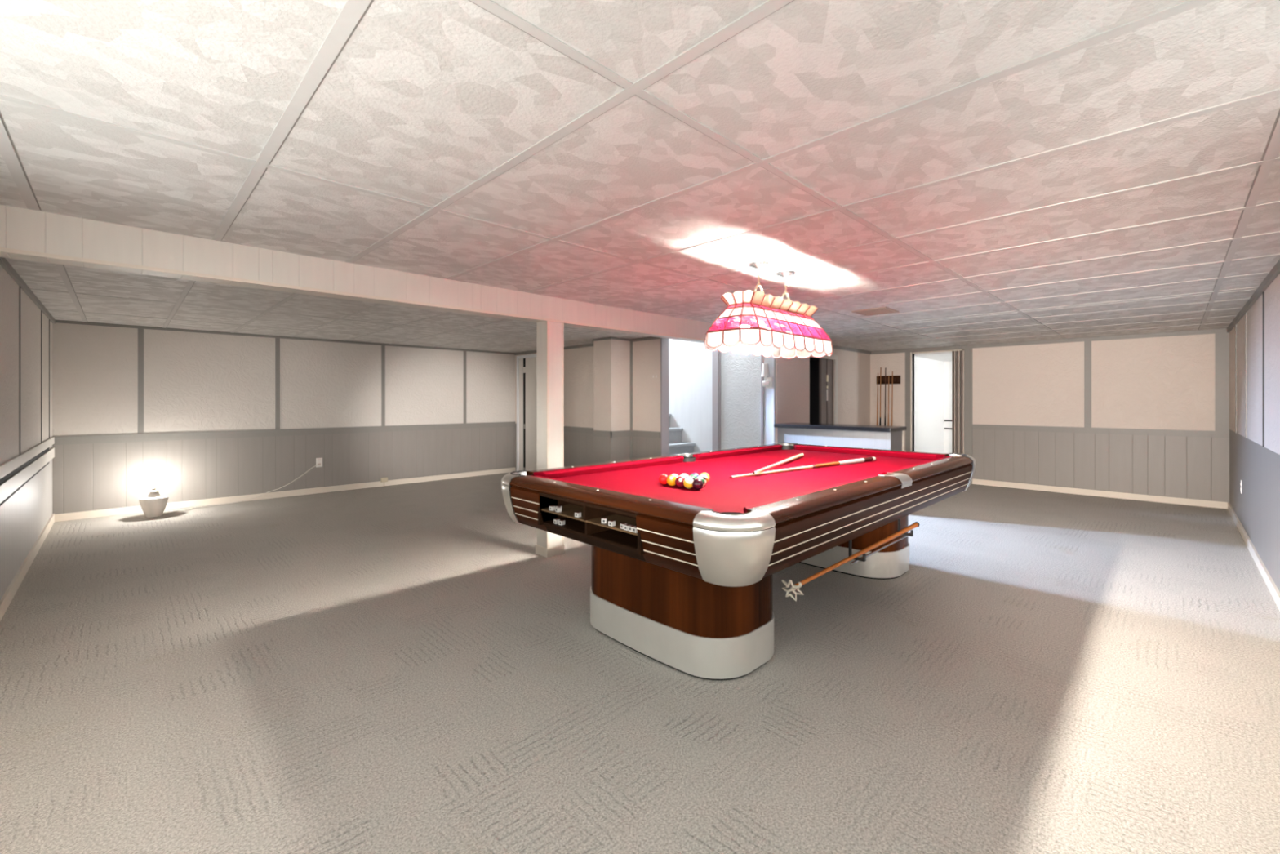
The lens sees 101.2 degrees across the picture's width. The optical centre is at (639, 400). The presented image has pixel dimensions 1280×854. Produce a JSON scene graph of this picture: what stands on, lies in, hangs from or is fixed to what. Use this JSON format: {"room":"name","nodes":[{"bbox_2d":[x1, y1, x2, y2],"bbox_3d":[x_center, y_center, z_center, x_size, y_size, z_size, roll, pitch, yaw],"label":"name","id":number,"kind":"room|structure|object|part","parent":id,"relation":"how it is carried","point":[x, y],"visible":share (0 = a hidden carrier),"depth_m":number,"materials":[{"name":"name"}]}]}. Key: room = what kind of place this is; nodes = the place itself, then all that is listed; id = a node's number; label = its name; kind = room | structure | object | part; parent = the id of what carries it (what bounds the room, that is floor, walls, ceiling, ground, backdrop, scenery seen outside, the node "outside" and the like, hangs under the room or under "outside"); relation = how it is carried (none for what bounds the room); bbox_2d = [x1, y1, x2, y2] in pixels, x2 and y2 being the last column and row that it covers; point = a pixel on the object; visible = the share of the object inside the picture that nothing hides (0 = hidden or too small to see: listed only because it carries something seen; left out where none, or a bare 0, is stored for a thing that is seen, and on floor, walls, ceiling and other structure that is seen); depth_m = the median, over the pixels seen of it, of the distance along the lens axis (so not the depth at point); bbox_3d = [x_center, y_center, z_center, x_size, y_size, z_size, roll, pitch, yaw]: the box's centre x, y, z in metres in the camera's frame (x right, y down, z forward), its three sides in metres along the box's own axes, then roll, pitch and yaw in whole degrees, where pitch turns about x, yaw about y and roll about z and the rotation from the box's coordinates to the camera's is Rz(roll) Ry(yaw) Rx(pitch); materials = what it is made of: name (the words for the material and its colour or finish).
{"room":"basement game room","nodes":[
{"label":"basement game room","id":0,"kind":"room"},
{"bbox_2d":[0,257,55,599],"bbox_3d":[-3.039,0.208,2.322,0.120,2.040,8.485,0,0,-45],"label":"wall","id":1,"kind":"structure","parent":0,"point":[27,452],"depth_m":3.68,"materials":[{"name":"paint"}]},
{"bbox_2d":[0,513,54,621],"bbox_3d":[-2.970,1.185,2.320,0.014,0.085,8.385,0,0,-45],"label":"baseboard","id":2,"kind":"structure","parent":1,"relation":"attached to","point":[10,593],"depth_m":3.64,"materials":[{"name":"white wood"}]},
{"bbox_3d":[-4.114,0.524,3.477,0.014,0.097,5.130,0,0,-45],"label":"rail","id":3,"kind":"part","parent":1,"relation":"part of","materials":[{"name":"white paint"}]},
{"bbox_3d":[-4.114,0.403,3.477,0.014,0.070,5.130,0,0,-45],"label":"chair rail","id":4,"kind":"part","parent":1,"relation":"part of","materials":[{"name":"white paint"}]},
{"bbox_2d":[52,320,515,514],"bbox_3d":[-4.052,0.208,7.204,5.340,2.040,0.114,0,0,-45],"label":"wall","id":5,"kind":"structure","parent":0,"point":[194,414],"depth_m":6.46,"materials":[{"name":"paint"}]},
{"bbox_3d":[-4.026,0.410,7.163,5.320,0.085,0.010,0,0,-45],"label":"chair rail","id":6,"kind":"part","parent":5,"relation":"part of","materials":[{"name":"grey wood"}]},
{"bbox_2d":[54,466,515,521],"bbox_3d":[-4.024,1.190,7.162,5.320,0.075,0.014,0,0,-45],"label":"baseboard","id":7,"kind":"structure","parent":5,"relation":"attached to","point":[132,509],"depth_m":6.56,"materials":[{"name":"white wood"}]},
{"bbox_2d":[315,457,322,466],"bbox_3d":[-4.232,0.823,6.942,0.074,0.120,0.035,0,0,-45],"label":"wall outlet","id":8,"kind":"object","parent":5,"relation":"attached to","point":[318,460],"visible":1,"depth_m":6.94,"materials":[{"name":"plastic"}]},
{"bbox_2d":[162,463,318,514],"bbox_3d":[-4.737,1.033,6.324,0.136,0.387,1.557,0,0,35],"label":"power cord","id":9,"kind":"object","parent":8,"relation":"attached to","point":[317,464],"visible":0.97,"depth_m":6.32,"materials":[{"name":"white plastic"}]},
{"bbox_2d":[380,476,387,486],"bbox_3d":[-3.649,1.165,7.500,0.090,0.125,0.031,0,0,-45],"label":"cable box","id":10,"kind":"object","parent":5,"relation":"attached to","point":[384,480],"visible":1,"depth_m":7.48,"materials":[{"name":"beige plastic"}]},
{"bbox_2d":[514,336,660,471],"bbox_3d":[-0.905,0.208,7.842,0.126,2.040,3.430,0,0,-45],"label":"wall partition","id":11,"kind":"structure","parent":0,"point":[645,352],"depth_m":7.54,"materials":[{"name":"beige paint"}]},
{"bbox_2d":[516,353,536,471],"bbox_3d":[-1.779,0.238,8.638,0.030,1.980,0.890,0,0,-45],"label":"door","id":12,"kind":"structure","parent":11,"relation":"in","point":[526,364],"depth_m":8.74,"materials":[{"name":"white paint"}]},
{"bbox_3d":[-0.949,0.438,7.812,0.010,0.080,3.410,0,0,-45],"label":"chair rail","id":13,"kind":"part","parent":11,"relation":"part of","materials":[{"name":"grey wood"}]},
{"bbox_2d":[651,370,658,382],"bbox_3d":[0.190,-0.302,6.657,0.014,0.150,0.115,0,0,-45],"label":"light switch","id":14,"kind":"object","parent":11,"relation":"attached to","point":[655,374],"visible":1,"depth_m":6.66,"materials":[{"name":"beige paint"}]},
{"bbox_2d":[660,337,668,456],"bbox_3d":[0.312,0.208,6.620,0.132,2.040,0.020,0,0,-45],"label":"door frame","id":15,"kind":"structure","parent":11,"relation":"attached to","point":[664,341],"depth_m":6.60,"materials":[{"name":"grey wood"}]},
{"bbox_2d":[592,336,631,463],"bbox_3d":[-0.371,0.208,6.977,0.362,2.040,0.372,0,0,-45],"label":"wall","id":16,"kind":"structure","parent":0,"point":[611,355],"depth_m":6.85,"materials":[{"name":"beige paint"}]},
{"bbox_3d":[-0.371,0.438,6.978,0.360,0.080,0.370,0,0,-45],"label":"chair rail","id":17,"kind":"part","parent":16,"relation":"part of","materials":[{"name":"grey wood"}]},
{"bbox_2d":[0,472,1279,853],"bbox_3d":[1.112,1.268,6.352,11.690,0.080,8.585,0,0,-45],"label":"floor","id":18,"kind":"structure","parent":0,"point":[400,668],"depth_m":2.18,"materials":[{"name":"grey carpet"}]},
{"bbox_2d":[138,481,168,517],"bbox_3d":[-5.135,1.045,5.554,0.232,0.366,0.197,0,0,-45],"label":"lamp","id":19,"kind":"object","parent":18,"relation":"on","point":[154,504],"visible":1,"depth_m":5.51,"materials":[{"name":"beige ceramic"}]},
{"bbox_2d":[535,320,564,557],"bbox_3d":[-0.723,0.303,4.214,0.166,1.850,0.164,0,0,-45],"label":"column","id":20,"kind":"structure","parent":18,"relation":"on","point":[549,335],"depth_m":4.16,"materials":[{"name":"white paint"}]},
{"bbox_2d":[668,413,695,455],"bbox_3d":[-0.203,0.101,7.914,0.955,2.255,2.815,0,0,-45],"label":"stairs","id":21,"kind":"structure","parent":18,"relation":"on","point":[676,446],"depth_m":7.54,"materials":[{"name":"carpet"}]},
{"bbox_2d":[501,442,975,679],"bbox_3d":[0.848,0.814,3.410,3.088,0.828,1.668,0,0,-45],"label":"pool table","id":22,"kind":"object","parent":18,"relation":"on","point":[690,592],"visible":0.99,"depth_m":2.47,"materials":[{"name":"red fabric"}]},
{"bbox_2d":[549,505,555,511],"bbox_3d":[-0.428,0.527,2.567,0.022,0.021,0.022,0,0,40],"label":"cube","id":23,"kind":"object","parent":22,"relation":"on","point":[552,508],"visible":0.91,"depth_m":2.56,"materials":[{"name":"paper"}]},
{"bbox_2d":[553,518,559,524],"bbox_3d":[-0.407,0.594,2.575,0.022,0.021,0.022,0,0,-45],"label":"cube","id":24,"kind":"object","parent":22,"relation":"on","point":[555,521],"visible":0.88,"depth_m":2.57,"materials":[{"name":"paper"}]},
{"bbox_2d":[555,506,561,511],"bbox_3d":[-0.393,0.527,2.535,0.022,0.021,0.022,0,0,-39],"label":"cube","id":25,"kind":"object","parent":22,"relation":"on","point":[557,508],"visible":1,"depth_m":2.53,"materials":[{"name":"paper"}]},
{"bbox_2d":[558,520,564,524],"bbox_3d":[-0.379,0.594,2.549,0.022,0.021,0.022,0,0,34],"label":"cube","id":26,"kind":"object","parent":22,"relation":"on","point":[560,522],"visible":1,"depth_m":2.54,"materials":[{"name":"paper"}]},
{"bbox_2d":[574,511,581,517],"bbox_3d":[-0.286,0.527,2.423,0.022,0.021,0.022,0,0,37],"label":"cube","id":27,"kind":"object","parent":22,"relation":"on","point":[577,514],"visible":1,"depth_m":2.42,"materials":[{"name":"paper"}]},
{"bbox_2d":[541,503,637,535],"bbox_3d":[-0.182,0.542,2.420,0.178,0.008,0.690,0,0,-45],"label":"shelf","id":28,"kind":"object","parent":22,"relation":"attached to","point":[568,510],"depth_m":2.42,"materials":[{"name":"brown wood"}]},
{"bbox_2d":[601,517,607,523],"bbox_3d":[-0.157,0.527,2.304,0.022,0.021,0.022,0,0,5],"label":"cube","id":29,"kind":"object","parent":22,"relation":"on","point":[604,520],"visible":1,"depth_m":2.29,"materials":[{"name":"paper"}]},
{"bbox_2d":[533,455,684,478],"bbox_3d":[-0.139,0.430,3.406,1.260,0.043,0.054,0,0,-45],"label":"cushion","id":30,"kind":"object","parent":22,"relation":"on","point":[566,473],"depth_m":3.33,"materials":[{"name":"red fabric"}]},
{"bbox_2d":[608,520,615,526],"bbox_3d":[-0.121,0.527,2.253,0.022,0.021,0.022,0,0,40],"label":"cube","id":31,"kind":"object","parent":22,"relation":"on","point":[611,522],"visible":1,"depth_m":2.25,"materials":[{"name":"paper"}]},
{"bbox_3d":[-0.206,0.432,2.368,0.115,0.049,1.250,0,0,-45],"label":"rail","id":32,"kind":"part","parent":22,"relation":"part of","materials":[{"name":"brown wood"}]},
{"bbox_2d":[533,475,712,509],"bbox_3d":[-0.148,0.430,2.426,0.054,0.043,1.250,0,0,-45],"label":"cushion","id":33,"kind":"object","parent":22,"relation":"on","point":[682,503],"depth_m":2.30,"materials":[{"name":"red fabric"}]},
{"bbox_2d":[620,522,626,528],"bbox_3d":[-0.068,0.527,2.203,0.022,0.021,0.022,0,0,-36],"label":"cube","id":34,"kind":"object","parent":22,"relation":"on","point":[624,523],"visible":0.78,"depth_m":2.20,"materials":[{"name":"paper"}]},
{"bbox_2d":[623,524,631,530],"bbox_3d":[-0.052,0.527,2.181,0.022,0.021,0.022,0,0,-45],"label":"cube","id":35,"kind":"object","parent":22,"relation":"on","point":[626,526],"visible":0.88,"depth_m":2.17,"materials":[{"name":"paper"}]},
{"bbox_2d":[628,524,635,531],"bbox_3d":[-0.033,0.527,2.163,0.022,0.021,0.022,0,0,42],"label":"cube","id":36,"kind":"object","parent":22,"relation":"on","point":[630,527],"visible":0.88,"depth_m":2.16,"materials":[{"name":"paper"}]},
{"bbox_2d":[632,526,637,533],"bbox_3d":[-0.015,0.527,2.144,0.022,0.021,0.022,0,0,-42],"label":"cube","id":37,"kind":"object","parent":22,"relation":"on","point":[634,528],"visible":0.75,"depth_m":2.13,"materials":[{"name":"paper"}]},
{"bbox_3d":[0.305,0.432,3.960,2.670,0.049,0.115,0,0,-45],"label":"rail","id":38,"kind":"part","parent":22,"relation":"part of","materials":[{"name":"red fabric"}]},
{"bbox_2d":[658,474,668,484],"bbox_3d":[0.128,0.424,2.818,0.057,0.058,0.057,0,0,-21],"label":"ball","id":39,"kind":"object","parent":22,"relation":"on","point":[663,477],"visible":0.91,"depth_m":2.80,"materials":[{"name":"red plastic"}]},
{"bbox_2d":[666,475,675,485],"bbox_3d":[0.169,0.424,2.777,0.057,0.057,0.057,0,0,-20],"label":"ball","id":40,"kind":"object","parent":22,"relation":"on","point":[671,478],"visible":0.88,"depth_m":2.76,"materials":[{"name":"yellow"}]},
{"bbox_2d":[675,475,684,487],"bbox_3d":[0.210,0.424,2.736,0.057,0.057,0.057,0,0,-23],"label":"ball","id":41,"kind":"object","parent":22,"relation":"on","point":[679,480],"visible":0.88,"depth_m":2.72,"materials":[{"name":"red plastic"}]},
{"bbox_2d":[683,477,693,488],"bbox_3d":[0.251,0.424,2.695,0.057,0.057,0.057,0,0,-15],"label":"ball","id":42,"kind":"object","parent":22,"relation":"on","point":[687,482],"visible":0.91,"depth_m":2.67,"materials":[{"name":"yellow plastic"}]},
{"bbox_2d":[692,478,703,489],"bbox_3d":[0.291,0.424,2.654,0.057,0.057,0.057,0,0,-28],"label":"ball","id":43,"kind":"object","parent":22,"relation":"on","point":[697,484],"visible":1,"depth_m":2.63,"materials":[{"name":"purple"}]},
{"bbox_2d":[695,476,705,486],"bbox_3d":[0.307,0.424,2.709,0.057,0.057,0.057,0,0,38],"label":"ball","id":44,"kind":"object","parent":22,"relation":"on","point":[700,477],"visible":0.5,"depth_m":2.70,"materials":[{"name":"white plastic"}]},
{"bbox_2d":[697,475,706,484],"bbox_3d":[0.322,0.424,2.765,0.057,0.057,0.057,0,0,-16],"label":"ball","id":45,"kind":"object","parent":22,"relation":"on","point":[701,476],"visible":0.27,"depth_m":2.75,"materials":[{"name":"white plastic"}]},
{"bbox_2d":[698,473,708,483],"bbox_3d":[0.337,0.424,2.821,0.057,0.057,0.057,0,0,-24],"label":"ball","id":46,"kind":"object","parent":22,"relation":"on","point":[702,474],"visible":0.3,"depth_m":2.81,"materials":[{"name":"white plastic"}]},
{"bbox_2d":[700,472,709,481],"bbox_3d":[0.353,0.424,2.877,0.057,0.057,0.057,0,0,-17],"label":"ball","id":47,"kind":"object","parent":22,"relation":"on","point":[705,473],"visible":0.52,"depth_m":2.86,"materials":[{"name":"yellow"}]},
{"bbox_2d":[693,444,782,460],"bbox_3d":[0.864,0.430,4.397,1.260,0.043,0.054,0,0,-45],"label":"cushion","id":48,"kind":"object","parent":22,"relation":"on","point":[768,448],"depth_m":4.30,"materials":[{"name":"red fabric"}]},
{"bbox_2d":[752,453,804,474],"bbox_3d":[0.980,0.430,3.632,0.028,0.029,1.313,0,-1,29],"label":"pool cue","id":49,"kind":"object","parent":22,"relation":"on","point":[801,455],"visible":1,"depth_m":3.59,"materials":[{"name":"brown wood"}]},
{"bbox_2d":[729,457,875,478],"bbox_3d":[1.137,0.441,3.480,1.527,0.030,0.029,0,0,-36],"label":"pool cue","id":50,"kind":"object","parent":22,"relation":"on","point":[868,459],"visible":1,"depth_m":3.48,"materials":[{"name":"brown wood"}]},
{"bbox_2d":[743,475,876,513],"bbox_3d":[0.832,0.430,2.423,1.260,0.043,0.054,0,0,-45],"label":"cushion","id":51,"kind":"object","parent":22,"relation":"on","point":[748,508],"depth_m":2.28,"materials":[{"name":"red fabric"}]},
{"bbox_2d":[782,521,919,601],"bbox_3d":[1.155,0.775,2.680,1.531,0.084,0.101,0,0,-45],"label":"stick","id":52,"kind":"object","parent":22,"relation":"hanging from","point":[796,586],"visible":1,"depth_m":2.46,"materials":[{"name":"wood"}]},
{"bbox_3d":[1.391,0.432,2.861,2.670,0.049,0.115,0,0,-45],"label":"rail","id":53,"kind":"part","parent":22,"relation":"part of","materials":[{"name":"brown wood"}]},
{"bbox_2d":[794,444,944,459],"bbox_3d":[1.845,0.430,4.395,0.054,0.043,1.250,0,0,-45],"label":"cushion","id":54,"kind":"object","parent":22,"relation":"on","point":[886,453],"depth_m":4.32,"materials":[{"name":"red fabric"}]},
{"bbox_3d":[1.903,0.432,4.452,0.115,0.049,1.250,0,0,-45],"label":"rail","id":55,"kind":"part","parent":22,"relation":"part of","materials":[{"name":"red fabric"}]},
{"bbox_3d":[1.322,0.794,2.845,0.840,0.012,0.012,0,0,-45],"label":"hook rail","id":56,"kind":"part","parent":22,"relation":"part of","materials":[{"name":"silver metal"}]},
{"bbox_2d":[881,456,951,475],"bbox_3d":[1.835,0.430,3.414,1.260,0.043,0.054,0,0,-45],"label":"cushion","id":57,"kind":"object","parent":22,"relation":"on","point":[916,465],"depth_m":3.28,"materials":[{"name":"red fabric"}]},
{"bbox_2d":[773,422,906,450],"bbox_3d":[2.361,0.763,6.307,0.495,0.930,1.415,0,0,-45],"label":"bar counter","id":58,"kind":"object","parent":18,"relation":"on","point":[859,436],"depth_m":6.08,"materials":[{"name":"white laminate"}]},
{"bbox_3d":[2.242,0.785,6.211,0.020,0.885,1.385,0,0,-45],"label":"panel","id":59,"kind":"part","parent":58,"relation":"part of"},
{"bbox_2d":[773,422,906,431],"bbox_3d":[2.361,0.321,6.307,0.495,0.045,1.415,0,0,-45],"label":"countertop","id":60,"kind":"structure","parent":58,"relation":"on","point":[797,425],"depth_m":6.12,"materials":[{"name":"black stone"}]},
{"bbox_3d":[2.850,0.785,5.852,0.340,0.885,0.020,0,0,-45],"label":"panel","id":61,"kind":"part","parent":58,"relation":"part of","materials":[{"name":"grey wood"}]},
{"bbox_2d":[0,0,1279,352],"bbox_3d":[0.347,-0.840,5.596,9.540,0.064,8.585,0,0,-45],"label":"ceiling","id":62,"kind":"structure","parent":0,"point":[974,171],"depth_m":1.70,"materials":[{"name":"tile"}]},
{"bbox_2d":[0,204,712,342],"bbox_3d":[-0.515,-0.715,4.406,6.440,0.195,0.166,0,0,-45],"label":"beam","id":63,"kind":"structure","parent":62,"relation":"attached to","point":[26,234],"depth_m":2.87,"materials":[{"name":"white paint"}]},
{"bbox_2d":[704,261,833,358],"bbox_3d":[0.812,-0.551,3.234,1.014,0.521,0.382,0,0,-45],"label":"lamp","id":64,"kind":"object","parent":62,"relation":"hanging from","point":[757,322],"visible":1,"depth_m":3.03,"materials":[{"name":"pink glass"}]},
{"bbox_3d":[0.709,-0.740,3.132,0.011,0.092,0.011,0,0,0],"label":"chain","id":65,"kind":"part","parent":64,"relation":"part of","materials":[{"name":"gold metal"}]},
{"bbox_3d":[0.812,-0.574,3.234,0.830,0.064,0.228,0,0,-45],"label":"flared crown","id":66,"kind":"part","parent":64,"relation":"part of","materials":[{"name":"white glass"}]},
{"bbox_2d":[851,306,898,315],"bbox_3d":[2.143,-0.806,4.788,0.320,0.012,0.300,0,0,-45],"label":"ceiling vent","id":67,"kind":"object","parent":62,"relation":"in","point":[882,310],"visible":1,"depth_m":4.76,"materials":[{"name":"beige metal"}]},
{"bbox_2d":[668,338,774,452],"bbox_3d":[0.195,-0.972,8.254,0.120,4.400,4.390,0,0,-45],"label":"wall","id":68,"kind":"structure","parent":0,"point":[690,365],"depth_m":7.23,"materials":[{"name":"white paint"}]},
{"bbox_2d":[712,348,720,450],"bbox_3d":[1.066,0.208,7.287,0.040,2.040,0.130,0,0,-45],"label":"trim","id":69,"kind":"structure","parent":68,"relation":"attached to","point":[716,353],"depth_m":7.27,"materials":[{"name":"grey wood"}]},
{"bbox_2d":[760,353,763,444],"bbox_3d":[1.579,0.208,6.768,0.040,2.040,0.030,0,0,-45],"label":"trim","id":70,"kind":"structure","parent":68,"relation":"attached to","point":[762,355],"depth_m":6.75,"materials":[{"name":"grey wood"}]},
{"bbox_2d":[760,363,772,388],"bbox_3d":[1.602,-0.309,6.681,0.130,0.315,0.133,0,0,-45],"label":"wall bracket","id":71,"kind":"object","parent":68,"relation":"attached to","point":[767,383],"visible":1,"depth_m":6.66,"materials":[{"name":"plastic"}]},
{"bbox_3d":[1.589,-0.385,6.673,0.100,0.165,0.098,0,0,-45],"label":"lamp shade","id":72,"kind":"part","parent":71,"relation":"part of","materials":[{"name":"glass"}]},
{"bbox_3d":[1.607,-0.210,6.705,0.093,0.077,0.070,0,0,23],"label":"arm","id":73,"kind":"part","parent":71,"relation":"part of","materials":[{"name":"plastic"}]},
{"bbox_3d":[1.641,-0.222,6.696,0.014,0.140,0.100,0,0,-45],"label":"wall plate","id":74,"kind":"part","parent":71,"relation":"part of","materials":[{"name":"plastic"}]},
{"bbox_2d":[809,357,818,423],"bbox_3d":[2.353,0.278,7.870,0.890,1.900,0.610,0,0,-45],"label":"doorway","id":75,"kind":"structure","parent":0,"point":[814,362],"depth_m":8.10,"materials":[{"name":"black"}]},
{"bbox_2d":[774,345,871,443],"bbox_3d":[2.748,0.208,7.747,3.000,2.040,0.120,0,0,-45],"label":"wall","id":76,"kind":"structure","parent":0,"point":[792,375],"depth_m":7.88,"materials":[{"name":"beige paint"}]},
{"bbox_3d":[2.036,0.263,6.982,0.850,1.930,0.008,0,0,-45],"label":"tan panel","id":77,"kind":"part","parent":76,"relation":"part of","materials":[{"name":"beige paint"}]},
{"bbox_2d":[808,354,838,423],"bbox_3d":[2.652,0.278,7.589,0.880,1.900,0.020,0,0,-45],"label":"door frame","id":78,"kind":"structure","parent":76,"relation":"attached to","point":[835,357],"depth_m":7.84,"materials":[{"name":"white paint"}]},
{"bbox_2d":[818,358,833,423],"bbox_3d":[2.747,0.313,7.734,0.380,1.830,0.047,0,0,-45],"label":"door","id":79,"kind":"structure","parent":76,"relation":"in","point":[825,366],"depth_m":7.69,"materials":[{"name":"grey wood"}]},
{"bbox_2d":[914,356,951,455],"bbox_3d":[6.200,0.253,7.953,2.000,1.950,3.520,0,0,-45],"label":"wall","id":80,"kind":"structure","parent":0,"point":[932,378],"depth_m":9.37,"materials":[{"name":"white paint"}]},
{"bbox_2d":[914,351,951,361],"bbox_3d":[6.200,-0.747,7.953,2.000,0.050,3.520,0,0,-45],"label":"ceiling","id":81,"kind":"structure","parent":0,"point":[939,356],"depth_m":8.66,"materials":[{"name":"white paint"}]},
{"bbox_2d":[870,328,1229,502],"bbox_3d":[5.243,0.208,7.418,0.114,2.040,4.095,0,0,-45],"label":"wall","id":82,"kind":"structure","parent":0,"point":[1148,413],"depth_m":6.70,"materials":[{"name":"beige paint"}]},
{"bbox_2d":[876,375,900,384],"bbox_3d":[4.012,0.281,8.525,0.110,1.355,0.370,0,0,-45],"label":"cue rack","id":83,"kind":"object","parent":82,"relation":"attached to","point":[896,379],"visible":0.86,"depth_m":8.52,"materials":[{"name":"brown wood"}]},
{"bbox_2d":[876,373,878,425],"bbox_3d":[3.884,0.240,8.615,0.034,1.371,0.038,0,0,-45],"label":"pool cue","id":84,"kind":"object","parent":83,"relation":"on","point":[877,373],"visible":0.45,"depth_m":8.61,"materials":[{"name":"brown wood"}]},
{"bbox_2d":[879,367,881,425],"bbox_3d":[3.919,0.195,8.580,0.034,1.461,0.029,0,0,-45],"label":"pool cue","id":85,"kind":"object","parent":83,"relation":"on","point":[880,367],"visible":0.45,"depth_m":8.57,"materials":[{"name":"brown wood"}]},
{"bbox_2d":[884,367,885,425],"bbox_3d":[3.972,0.200,8.526,0.034,1.451,0.029,0,0,-45],"label":"pool cue","id":86,"kind":"object","parent":83,"relation":"on","point":[885,367],"visible":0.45,"depth_m":8.52,"materials":[{"name":"brown wood"}]},
{"bbox_2d":[887,376,888,426],"bbox_3d":[4.007,0.269,8.491,0.034,1.313,0.029,0,0,-45],"label":"pool cue","id":87,"kind":"object","parent":83,"relation":"on","point":[888,376],"visible":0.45,"depth_m":8.49,"materials":[{"name":"brown wood"}]},
{"bbox_2d":[890,371,893,426],"bbox_3d":[4.045,0.231,8.453,0.034,1.388,0.037,0,0,-45],"label":"pool cue","id":88,"kind":"object","parent":83,"relation":"on","point":[892,371],"visible":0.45,"depth_m":8.44,"materials":[{"name":"brown wood"}]},
{"bbox_2d":[910,351,911,451],"bbox_3d":[4.280,0.235,8.296,0.010,1.985,0.018,0,0,-45],"label":"door stop","id":89,"kind":"object","parent":82,"relation":"attached to","point":[910,352],"visible":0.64,"depth_m":8.29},
{"bbox_2d":[912,349,964,453],"bbox_3d":[4.568,0.227,8.058,0.115,1.963,0.725,0,0,-45],"label":"door","id":90,"kind":"structure","parent":82,"relation":"in","point":[957,355],"depth_m":7.83,"materials":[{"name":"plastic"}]},
{"bbox_2d":[905,345,972,484],"bbox_3d":[4.587,0.210,8.077,0.120,2.035,0.925,0,0,-45],"label":"door frame","id":91,"kind":"structure","parent":82,"relation":"attached to","point":[967,348],"depth_m":7.78,"materials":[{"name":"grey wood"}]},
{"bbox_2d":[972,478,1227,508],"bbox_3d":[5.763,1.190,6.821,0.014,0.075,2.515,0,0,-45],"label":"baseboard","id":92,"kind":"structure","parent":82,"relation":"attached to","point":[1220,504],"depth_m":6.65,"materials":[{"name":"white wood"}]},
{"bbox_3d":[5.763,0.391,6.821,0.012,0.075,2.515,0,0,-45],"label":"chair rail","id":93,"kind":"part","parent":82,"relation":"part of","materials":[{"name":"grey wood"}]},
{"bbox_2d":[1226,258,1279,591],"bbox_3d":[3.375,0.208,2.638,9.490,2.040,0.120,0,0,-45],"label":"wall","id":94,"kind":"structure","parent":0,"point":[1255,331],"depth_m":3.91,"materials":[{"name":"beige paint"}]},
{"bbox_2d":[1240,480,1241,493],"bbox_3d":[5.595,0.804,4.894,0.074,0.120,0.010,0,0,-45],"label":"wall outlet","id":95,"kind":"object","parent":94,"relation":"attached to","point":[1240,480],"visible":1,"depth_m":4.87,"materials":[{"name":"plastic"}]},
{"bbox_2d":[1227,502,1279,610],"bbox_3d":[3.306,1.190,2.636,9.390,0.075,0.014,0,0,-45],"label":"baseboard","id":96,"kind":"structure","parent":94,"relation":"attached to","point":[1270,584],"depth_m":3.86,"materials":[{"name":"white wood"}]}
]}

